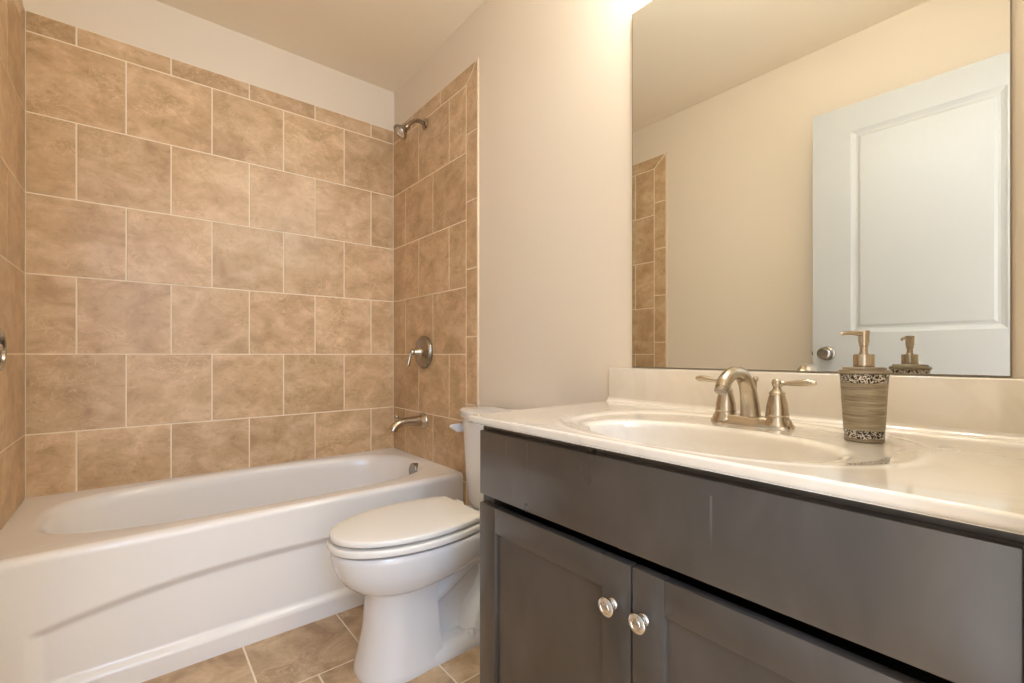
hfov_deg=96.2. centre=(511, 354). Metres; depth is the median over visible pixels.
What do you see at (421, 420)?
tub spout
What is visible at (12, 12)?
wall
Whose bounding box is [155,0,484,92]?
ceiling
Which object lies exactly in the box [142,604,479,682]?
floor
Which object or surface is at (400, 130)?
shower
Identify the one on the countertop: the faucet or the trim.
the faucet
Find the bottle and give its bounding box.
[838,367,891,443]
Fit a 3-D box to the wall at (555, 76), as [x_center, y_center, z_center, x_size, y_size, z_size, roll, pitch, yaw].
[0.160,-0.280,1.736,0.100,2.575,2.801,0,0,-39]
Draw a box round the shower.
[394,118,427,139]
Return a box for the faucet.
[695,366,816,428]
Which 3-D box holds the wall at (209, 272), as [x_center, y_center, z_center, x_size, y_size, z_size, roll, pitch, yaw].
[-1.312,-0.280,2.268,1.516,2.575,0.110,0,0,-39]
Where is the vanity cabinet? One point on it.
(597, 565)
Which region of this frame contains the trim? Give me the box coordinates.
[477,58,478,404]
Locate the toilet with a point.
(415, 564)
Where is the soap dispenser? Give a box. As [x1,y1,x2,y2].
[838,330,891,443]
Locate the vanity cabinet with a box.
[480,426,1023,682]
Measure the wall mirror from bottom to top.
1.082 m
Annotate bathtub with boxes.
[0,448,462,682]
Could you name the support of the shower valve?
attached to the wall at (555, 76)
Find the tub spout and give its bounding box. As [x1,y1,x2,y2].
[389,413,427,432]
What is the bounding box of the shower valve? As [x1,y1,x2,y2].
[406,336,432,368]
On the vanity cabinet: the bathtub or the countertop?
the countertop
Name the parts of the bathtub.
overflow plate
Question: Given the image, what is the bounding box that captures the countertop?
[467,368,1023,534]
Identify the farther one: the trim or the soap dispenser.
the trim
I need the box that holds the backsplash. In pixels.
[609,368,1023,433]
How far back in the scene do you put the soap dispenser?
0.79 m
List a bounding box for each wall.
[0,0,24,530]
[22,0,393,497]
[394,0,1023,505]
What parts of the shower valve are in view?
lever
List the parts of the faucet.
lever, handle, spout, plate, lift rod, handle, lever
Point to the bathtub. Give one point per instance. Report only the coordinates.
(140, 582)
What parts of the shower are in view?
shower arm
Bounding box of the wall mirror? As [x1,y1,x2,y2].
[632,0,1011,376]
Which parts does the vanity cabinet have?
cabinet door, knob, knob, cabinet door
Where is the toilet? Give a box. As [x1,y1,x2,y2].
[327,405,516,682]

